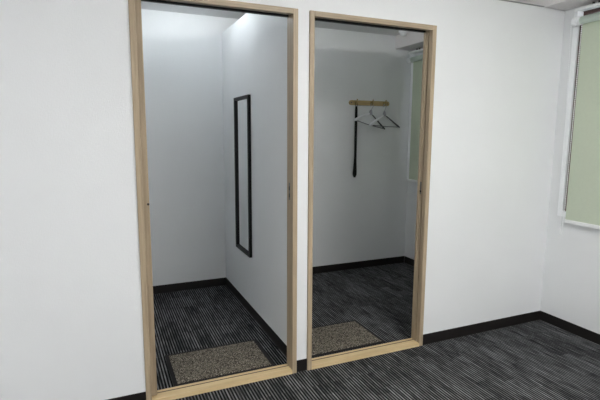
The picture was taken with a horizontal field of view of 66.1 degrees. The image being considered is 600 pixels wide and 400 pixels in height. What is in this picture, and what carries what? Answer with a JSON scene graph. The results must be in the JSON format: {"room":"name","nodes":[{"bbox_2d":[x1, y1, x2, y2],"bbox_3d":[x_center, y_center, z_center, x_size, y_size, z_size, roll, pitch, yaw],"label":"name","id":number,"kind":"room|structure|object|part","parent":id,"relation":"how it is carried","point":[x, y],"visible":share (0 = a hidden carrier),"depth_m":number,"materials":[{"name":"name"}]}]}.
{"room":"changing room","nodes":[
{"label":"changing room","id":0,"kind":"room"},
{"bbox_2d":[222,13,286,345],"bbox_3d":[-0.335,-0.217,3.399,0.042,2.255,1.646,-3,9,-23],"label":"wall","id":1,"kind":"structure","parent":0,"point":[254,47],"depth_m":3.17,"materials":[{"name":"white paint"}]},
{"bbox_2d":[234,94,251,257],"bbox_3d":[-0.445,-0.187,3.578,0.022,1.209,0.383,-3,9,-23],"label":"wall mirror","id":2,"kind":"object","parent":1,"relation":"attached to","point":[242,104],"visible":1,"depth_m":3.57,"materials":[{"name":"black mirror"}]},
{"bbox_2d":[236,99,248,251],"bbox_3d":[-0.441,-0.187,3.580,0.004,1.161,0.335,-3,9,-23],"label":"mirror glass","id":3,"kind":"object","parent":2,"relation":"on","point":[242,159],"depth_m":3.59,"materials":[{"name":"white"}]},
{"bbox_2d":[226,278,286,356],"bbox_3d":[-0.363,0.864,3.545,0.005,0.072,1.646,-3,9,-23],"label":"baseboard","id":4,"kind":"structure","parent":1,"relation":"attached to","point":[281,345],"depth_m":3.39,"materials":[{"name":"black plastic"}]},
{"bbox_2d":[141,1,399,35],"bbox_3d":[-0.021,-1.117,0.613,5.795,0.060,6.918,-3,9,-23],"label":"ceiling","id":5,"kind":"structure","parent":0,"point":[144,5],"depth_m":3.87,"materials":[{"name":"white paint"}]},
{"bbox_2d":[398,30,408,35],"bbox_3d":[0.999,-1.609,4.448,0.096,0.044,0.096,-3,9,-23],"label":"ceiling detector","id":6,"kind":"object","parent":5,"relation":"attached to","point":[402,33],"visible":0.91,"depth_m":4.42,"materials":[{"name":"white plastic"}]},
{"bbox_2d":[395,0,598,50],"bbox_3d":[2.402,-1.160,1.668,0.210,0.130,6.718,-3,9,-23],"label":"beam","id":7,"kind":"structure","parent":5,"relation":"attached to","point":[412,41],"depth_m":3.24,"materials":[{"name":"white paint"}]},
{"bbox_2d":[141,9,410,285],"bbox_3d":[-1.338,-0.360,3.901,5.695,2.385,0.100,-3,9,-23],"label":"wall","id":8,"kind":"structure","parent":0,"point":[362,217],"depth_m":4.33,"materials":[{"name":"white paint"}]},
{"bbox_2d":[153,277,225,293],"bbox_3d":[-1.373,0.794,3.996,1.486,0.072,0.005,-3,9,-23],"label":"baseboard","id":9,"kind":"structure","parent":8,"relation":"attached to","point":[158,289],"depth_m":4.15,"materials":[{"name":"black plastic"}]},
{"bbox_2d":[312,256,403,273],"bbox_3d":[0.250,0.702,4.694,1.957,0.072,0.005,-3,9,-23],"label":"baseboard","id":10,"kind":"structure","parent":8,"relation":"attached to","point":[376,262],"depth_m":4.84,"materials":[{"name":"black plastic"}]},
{"bbox_2d":[349,99,388,105],"bbox_3d":[0.708,-0.977,4.619,0.468,0.058,0.060,-3,9,-23],"label":"coat rack","id":11,"kind":"object","parent":8,"relation":"attached to","point":[351,102],"visible":1,"depth_m":4.63,"materials":[{"name":"brown wood"}]},
{"bbox_2d":[353,103,357,176],"bbox_3d":[0.554,-0.602,4.598,0.045,0.755,0.016,-3,9,-23],"label":"shoehorn","id":12,"kind":"object","parent":11,"relation":"hanging from","point":[356,108],"visible":0.98,"depth_m":4.60,"materials":[{"name":"black plastic"}]},
{"bbox_2d":[354,105,384,129],"bbox_3d":[0.697,-0.835,4.603,0.430,0.255,0.047,-6,10,-38],"label":"hanger","id":13,"kind":"object","parent":11,"relation":"hanging from","point":[370,111],"visible":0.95,"depth_m":4.60,"materials":[{"name":"grey plastic"}]},
{"bbox_2d":[369,104,399,127],"bbox_3d":[0.862,-0.855,4.681,0.438,0.235,0.047,-6,10,-38],"label":"hanger","id":14,"kind":"object","parent":11,"relation":"hanging from","point":[372,123],"visible":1,"depth_m":4.67,"materials":[{"name":"grey plastic"}]},
{"bbox_2d":[0,0,564,399],"bbox_3d":[-0.718,-0.063,2.308,5.545,2.255,0.072,-3,9,-23],"label":"wall","id":15,"kind":"structure","parent":0,"point":[71,321],"depth_m":2.27,"materials":[{"name":"white paint"}]},
{"bbox_2d":[107,392,145,399],"bbox_3d":[-2.025,1.097,1.862,2.675,0.072,0.005,-3,9,-23],"label":"baseboard","id":16,"kind":"structure","parent":15,"relation":"attached to","point":[138,396],"depth_m":2.36,"materials":[{"name":"black plastic"}]},
{"bbox_2d":[128,0,297,399],"bbox_3d":[-0.777,0.042,2.294,1.626,2.050,0.090,-3,9,-23],"label":"door frame","id":17,"kind":"structure","parent":15,"relation":"in","point":[134,6],"depth_m":2.40,"materials":[{"name":"brown wood"}]},
{"bbox_3d":[-0.432,1.018,2.609,0.789,0.010,0.007,-3,9,-23],"label":"guide rail","id":18,"kind":"part","parent":17,"relation":"part of","materials":[{"name":"beige wood"}]},
{"bbox_2d":[297,358,306,371],"bbox_3d":[0.009,0.982,2.737,0.069,0.072,0.005,-3,9,-23],"label":"baseboard","id":19,"kind":"structure","parent":15,"relation":"attached to","point":[301,364],"depth_m":2.73,"materials":[{"name":"black plastic"}]},
{"bbox_2d":[307,10,436,369],"bbox_3d":[0.792,-0.046,2.969,1.657,2.050,0.090,-3,9,-23],"label":"door frame","id":20,"kind":"structure","parent":15,"relation":"in","point":[430,31],"depth_m":2.86,"materials":[{"name":"brown wood"}]},
{"bbox_3d":[0.407,0.970,2.969,0.789,0.010,0.007,-3,9,-23],"label":"guide rail","id":21,"kind":"part","parent":20,"relation":"part of","materials":[{"name":"beige wood"}]},
{"bbox_2d":[423,311,539,344],"bbox_3d":[1.326,0.908,3.303,1.111,0.072,0.005,-3,9,-23],"label":"baseboard","id":22,"kind":"structure","parent":15,"relation":"attached to","point":[447,334],"depth_m":3.28,"materials":[{"name":"black plastic"}]},
{"bbox_2d":[501,0,543,6],"bbox_3d":[-0.809,-1.177,2.106,5.335,0.007,0.080,-3,9,-23],"label":"trim","id":23,"kind":"structure","parent":15,"relation":"on","point":[501,0],"depth_m":3.04,"materials":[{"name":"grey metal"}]},
{"bbox_2d":[153,262,599,399],"bbox_3d":[0.012,1.296,0.979,5.695,0.050,6.718,-3,9,-23],"label":"floor","id":24,"kind":"structure","parent":0,"point":[538,359],"depth_m":2.99,"materials":[{"name":"carpet"}]},
{"bbox_2d":[165,339,275,386],"bbox_3d":[-0.501,0.994,2.857,0.603,0.010,0.400,-3,9,-23],"label":"door mat","id":25,"kind":"object","parent":24,"relation":"on","point":[198,365],"visible":1,"depth_m":2.83,"materials":[{"name":"brown carpet"}]},
{"bbox_2d":[312,320,385,357],"bbox_3d":[0.227,0.950,3.189,0.603,0.010,0.408,-3,9,-23],"label":"door mat","id":26,"kind":"object","parent":24,"relation":"on","point":[348,335],"visible":0.83,"depth_m":3.16,"materials":[{"name":"brown carpet"}]},
{"bbox_2d":[404,2,599,333],"bbox_3d":[2.562,-0.053,1.899,0.150,2.385,6.718,-3,9,-23],"label":"wall","id":27,"kind":"structure","parent":0,"point":[571,273],"depth_m":3.29,"materials":[{"name":"white paint"}]},
{"bbox_2d":[404,256,413,265],"bbox_3d":[1.477,0.760,4.333,0.005,0.072,1.641,-3,9,-23],"label":"baseboard","id":28,"kind":"structure","parent":27,"relation":"attached to","point":[407,260],"depth_m":4.99,"materials":[{"name":"black plastic"}]},
{"bbox_2d":[407,63,412,178],"bbox_3d":[1.441,-0.756,4.284,0.074,1.242,1.299,-3,9,-23],"label":"window","id":29,"kind":"structure","parent":27,"relation":"in","point":[411,78],"depth_m":4.84,"materials":[{"name":"white plastic"}]},
{"bbox_2d":[407,48,422,182],"bbox_3d":[1.365,-0.786,4.270,0.070,1.342,1.218,-3,9,-23],"label":"roller blind","id":30,"kind":"object","parent":29,"relation":"attached to","point":[417,61],"visible":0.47,"depth_m":4.72,"materials":[{"name":"green fabric"}]},
{"bbox_3d":[1.367,-1.430,4.199,0.056,0.018,1.168,-3,9,-23],"label":"head rail","id":31,"kind":"part","parent":30,"relation":"part of","materials":[{"name":"white metal"}]},
{"bbox_2d":[540,311,599,344],"bbox_3d":[2.827,1.210,1.251,0.005,0.072,4.995,-3,9,-23],"label":"baseboard","id":32,"kind":"structure","parent":27,"relation":"attached to","point":[594,337],"depth_m":3.28,"materials":[{"name":"black plastic"}]},
{"bbox_2d":[557,7,599,216],"bbox_3d":[2.345,-0.441,2.222,0.074,1.413,2.253,-3,9,-23],"label":"window","id":33,"kind":"structure","parent":27,"relation":"in","point":[577,31],"depth_m":3.20,"materials":[{"name":"white plastic"}]},
{"bbox_3d":[2.317,-0.439,2.210,0.014,1.413,2.253,-3,9,-23],"label":"casing","id":34,"kind":"part","parent":33,"relation":"part of","materials":[{"name":"white plastic"}]},
{"bbox_2d":[560,0,599,233],"bbox_3d":[2.212,-0.406,2.349,0.070,1.542,1.897,-3,9,-23],"label":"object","id":35,"kind":"object","parent":33,"relation":"attached to","point":[583,197],"visible":1,"depth_m":3.07,"materials":[{"name":"green fabric"}]},
{"bbox_3d":[1.845,-0.495,3.178,0.020,1.419,0.076,-3,9,-23],"label":"bead chain","id":36,"kind":"part","parent":35,"relation":"part of","materials":[{"name":"white plastic"}]},
{"bbox_3d":[2.229,0.266,2.445,0.016,0.024,1.789,-3,9,-23],"label":"rail","id":37,"kind":"part","parent":35,"relation":"part of","materials":[{"name":"white metal"}]},
{"bbox_3d":[2.219,-1.147,2.255,0.056,0.018,1.827,-3,9,-23],"label":"head rail","id":38,"kind":"part","parent":35,"relation":"part of","materials":[{"name":"white metal"}]}
]}

